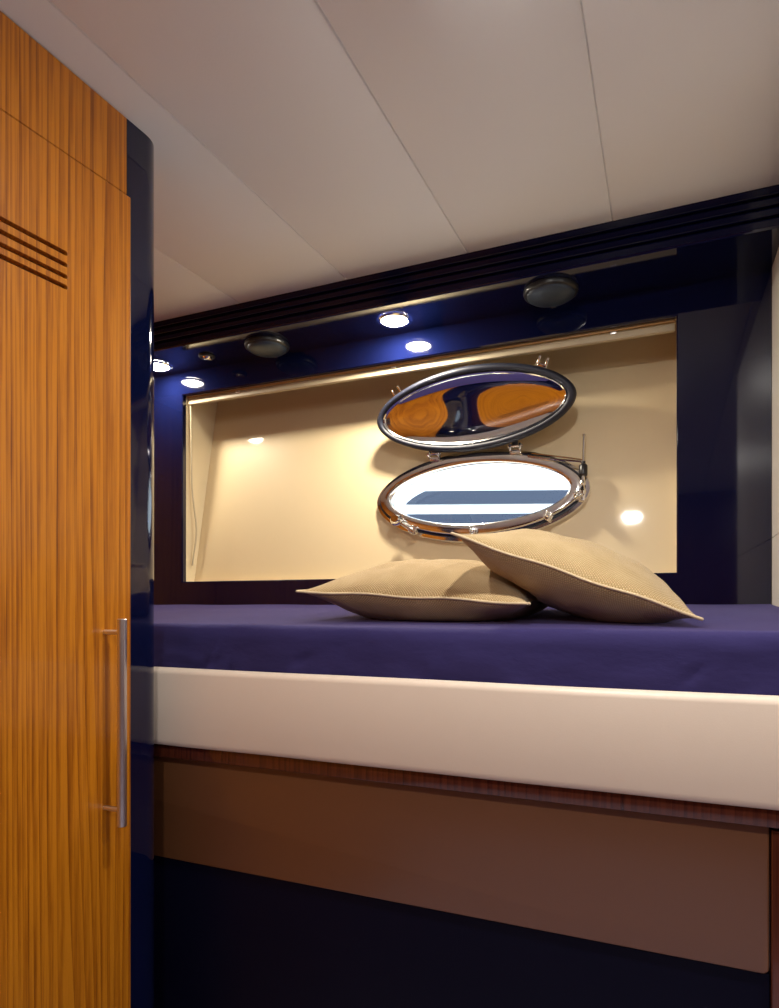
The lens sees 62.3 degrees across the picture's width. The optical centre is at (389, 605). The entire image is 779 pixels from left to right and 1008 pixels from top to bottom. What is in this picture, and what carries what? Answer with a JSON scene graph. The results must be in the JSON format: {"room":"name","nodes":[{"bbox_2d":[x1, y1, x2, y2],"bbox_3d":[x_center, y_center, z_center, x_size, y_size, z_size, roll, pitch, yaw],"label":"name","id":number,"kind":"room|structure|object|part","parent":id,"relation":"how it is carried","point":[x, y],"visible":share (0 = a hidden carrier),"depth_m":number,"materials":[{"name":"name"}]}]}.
{"room":"boat cabin","nodes":[
{"label":"boat cabin","id":0,"kind":"room"},
{"bbox_2d":[0,0,778,321],"bbox_3d":[-0.176,-0.866,0.482,3.300,0.204,3.350,0,0,23],"label":"ceiling","id":1,"kind":"structure","parent":0,"point":[298,144],"depth_m":1.14,"materials":[{"name":"white paint"}]},
{"bbox_2d":[194,319,771,603],"bbox_3d":[0.372,0.091,1.772,3.300,2.118,0.407,0,0,23],"label":"wall","id":2,"kind":"structure","parent":0,"point":[296,480],"depth_m":2.05,"materials":[{"name":"beige paint"}]},
{"bbox_2d":[154,360,171,371],"bbox_3d":[-0.767,-0.790,2.135,0.090,0.012,0.090,0,0,23],"label":"recessed light","id":3,"kind":"object","parent":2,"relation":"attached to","point":[160,366],"visible":0.66,"depth_m":2.12,"materials":[{"name":"silver metal"}]},
{"bbox_2d":[186,392,218,581],"bbox_3d":[0.045,-0.426,1.999,1.542,0.747,0.180,0,0,23],"label":"trim","id":4,"kind":"structure","parent":2,"relation":"attached to","point":[203,415],"depth_m":2.27,"materials":[{"name":"beige"}]},
{"bbox_2d":[198,353,214,360],"bbox_3d":[-0.582,-0.790,2.055,0.052,0.013,0.052,0,0,23],"label":"fitting","id":5,"kind":"object","parent":2,"relation":"attached to","point":[204,356],"visible":1,"depth_m":2.04,"materials":[{"name":"silver plastic"}]},
{"bbox_2d":[244,335,289,357],"bbox_3d":[-0.373,-0.783,1.966,0.136,0.028,0.136,0,0,23],"label":"speaker","id":6,"kind":"object","parent":2,"relation":"attached to","point":[262,346],"visible":1,"depth_m":1.93},
{"bbox_2d":[247,341,286,357],"bbox_3d":[-0.373,-0.777,1.966,0.119,0.017,0.119,0,0,23],"label":"grille","id":7,"kind":"object","parent":6,"relation":"attached to","point":[268,349],"depth_m":1.94,"materials":[{"name":"silver metal"}]},
{"bbox_2d":[378,312,410,327],"bbox_3d":[0.014,-0.790,1.792,0.090,0.012,0.090,0,0,23],"label":"recessed light","id":8,"kind":"object","parent":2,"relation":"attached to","point":[391,319],"visible":1,"depth_m":1.78,"materials":[{"name":"silver metal"}]},
{"bbox_2d":[187,320,674,404],"bbox_3d":[0.014,-0.706,1.927,1.534,0.026,0.018,0,0,23],"label":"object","id":9,"kind":"object","parent":2,"relation":"attached to","point":[613,335],"visible":1,"depth_m":1.85,"materials":[{"name":"beige metal"}]},
{"bbox_2d":[190,405,196,565],"bbox_3d":[-0.678,-0.427,2.233,0.025,0.575,0.009,0,0,-35],"label":"cord","id":10,"kind":"object","parent":9,"relation":"hanging from","point":[190,405],"visible":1,"depth_m":2.23,"materials":[{"name":"beige fabric"}]},
{"bbox_2d":[154,268,770,604],"bbox_3d":[-0.102,-0.279,1.954,2.184,1.037,0.018,0,0,23],"label":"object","id":11,"kind":"structure","parent":2,"relation":"attached to","point":[723,324],"depth_m":1.59,"materials":[{"name":"blue paint"}]},
{"bbox_2d":[154,184,778,348],"bbox_3d":[-0.109,-0.846,1.783,2.305,0.084,0.060,0,0,23],"label":"trim","id":12,"kind":"structure","parent":2,"relation":"attached to","point":[757,208],"depth_m":1.59,"materials":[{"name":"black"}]},
{"bbox_2d":[154,225,778,376],"bbox_3d":[-0.066,-0.800,1.885,2.305,0.006,0.282,0,0,23],"label":"trim","id":13,"kind":"structure","parent":2,"relation":"attached to","point":[756,249],"depth_m":1.67,"materials":[{"name":"blue paint"}]},
{"bbox_2d":[377,355,590,543],"bbox_3d":[0.261,-0.433,1.901,0.640,0.503,0.192,0,0,25],"label":"porthole","id":14,"kind":"object","parent":2,"relation":"attached to","point":[469,410],"visible":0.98,"depth_m":1.86,"materials":[{"name":"silver metal"}]},
{"bbox_2d":[386,374,564,442],"bbox_3d":[0.231,-0.566,1.857,0.540,0.174,0.046,0,0,26],"label":"mirror","id":15,"kind":"object","parent":14,"relation":"on","point":[438,408],"depth_m":1.86,"materials":[{"name":"silver metal"}]},
{"bbox_3d":[0.254,-0.324,1.885,0.640,0.284,0.042,0,-11,23],"label":"frame","id":16,"kind":"part","parent":14,"relation":"part of","materials":[{"name":"silver metal"}]},
{"bbox_2d":[523,277,578,307],"bbox_3d":[0.407,-0.783,1.629,0.136,0.028,0.136,0,0,23],"label":"speaker","id":17,"kind":"object","parent":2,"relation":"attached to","point":[552,292],"visible":1,"depth_m":1.60},
{"bbox_2d":[527,284,574,307],"bbox_3d":[0.407,-0.777,1.629,0.119,0.017,0.119,0,0,23],"label":"grille","id":18,"kind":"object","parent":17,"relation":"attached to","point":[538,295],"depth_m":1.60,"materials":[{"name":"silver metal"}]},
{"bbox_2d":[771,286,771,490],"bbox_3d":[0.812,0.177,1.250,0.022,1.946,0.965,0,0,23],"label":"trim","id":19,"kind":"structure","parent":2,"relation":"attached to","point":[771,286],"depth_m":1.60,"materials":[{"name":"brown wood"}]},
{"bbox_2d":[772,247,778,606],"bbox_3d":[0.756,-0.148,1.163,0.012,1.296,0.763,0,0,23],"label":"trim","id":20,"kind":"structure","parent":2,"relation":"attached to","point":[775,268],"depth_m":1.47,"materials":[{"name":"white"}]},
{"bbox_3d":[-0.264,1.175,0.275,3.300,0.050,2.900,0,0,23],"label":"floor","id":21,"kind":"structure","parent":0,"visible":0},
{"bbox_2d":[0,11,129,1007],"bbox_3d":[-1.119,0.147,0.269,0.630,2.006,2.120,0,0,23],"label":"wardrobe","id":22,"kind":"object","parent":21,"relation":"on","point":[65,204],"visible":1,"depth_m":1.01,"materials":[{"name":"brown wood"}]},
{"bbox_3d":[-0.882,-0.719,0.164,0.020,0.274,2.112,0,0,23],"label":"panel","id":23,"kind":"part","parent":22,"relation":"part of","materials":[{"name":"brown wood"}]},
{"bbox_3d":[-0.462,0.339,1.079,0.040,0.008,0.008,0,0,23],"label":"handle post","id":24,"kind":"part","parent":22,"relation":"part of","materials":[{"name":"silver metal"}]},
{"bbox_3d":[-0.462,0.044,1.079,0.040,0.008,0.008,0,0,23],"label":"handle post","id":25,"kind":"part","parent":22,"relation":"part of","materials":[{"name":"silver metal"}]},
{"bbox_3d":[-0.444,0.194,1.071,0.016,0.344,0.016,0,0,23],"label":"handle","id":26,"kind":"part","parent":22,"relation":"part of","materials":[{"name":"silver metal"}]},
{"bbox_2d":[126,119,153,1007],"bbox_3d":[-0.471,0.145,1.189,0.062,2.010,0.096,0,0,23],"label":"trim","id":27,"kind":"structure","parent":21,"relation":"on","point":[140,148],"depth_m":1.17,"materials":[{"name":"blue paint"}]},
{"bbox_2d":[154,667,778,1007],"bbox_3d":[-0.165,0.634,1.537,1.975,1.033,0.784,0,0,23],"label":"bed base","id":28,"kind":"object","parent":21,"relation":"on","point":[321,841],"visible":0.76,"depth_m":1.03,"materials":[{"name":"white leather"}]},
{"bbox_3d":[-0.345,0.396,1.244,1.872,0.205,0.020,0,0,23],"label":"panel","id":29,"kind":"part","parent":28,"relation":"part of","materials":[{"name":"brown wood"}]},
{"bbox_3d":[-0.344,0.824,1.245,1.872,0.652,0.016,0,0,23],"label":"panel","id":30,"kind":"part","parent":28,"relation":"part of","materials":[{"name":"black wood"}]},
{"bbox_2d":[154,604,778,695],"bbox_3d":[-0.157,0.117,1.552,1.967,0.246,0.756,0,0,23],"label":"mattress","id":31,"kind":"object","parent":28,"relation":"on","point":[734,649],"visible":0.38,"depth_m":1.05,"materials":[{"name":"blue fabric"}]},
{"bbox_2d":[296,559,547,620],"bbox_3d":[0.118,-0.037,1.390,0.474,0.131,0.458,0,0,23],"label":"cushion","id":32,"kind":"object","parent":31,"relation":"on","point":[413,589],"visible":0.85,"depth_m":1.22,"materials":[{"name":"beige fabric"}]},
{"bbox_2d":[450,529,703,622],"bbox_3d":[0.365,-0.059,1.252,0.400,0.175,0.430,0,0,20],"label":"cushion","id":33,"kind":"object","parent":31,"relation":"on","point":[573,576],"visible":1,"depth_m":1.09,"materials":[{"name":"beige fabric"}]},
{"bbox_3d":[-0.307,0.280,1.203,1.975,0.026,0.019,0,0,23],"label":"rail","id":34,"kind":"part","parent":28,"relation":"part of","materials":[{"name":"brown wood"}]},
{"label":"outside","id":35,"kind":"structure","parent":0,"visible":0},
{"bbox_2d":[393,466,568,523],"bbox_3d":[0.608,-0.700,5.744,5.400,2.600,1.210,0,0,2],"label":"window glass","id":36,"kind":"object","parent":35,"point":[485,499],"visible":0.1,"depth_m":5.15,"materials":[{"name":"clear glass"}]}
]}

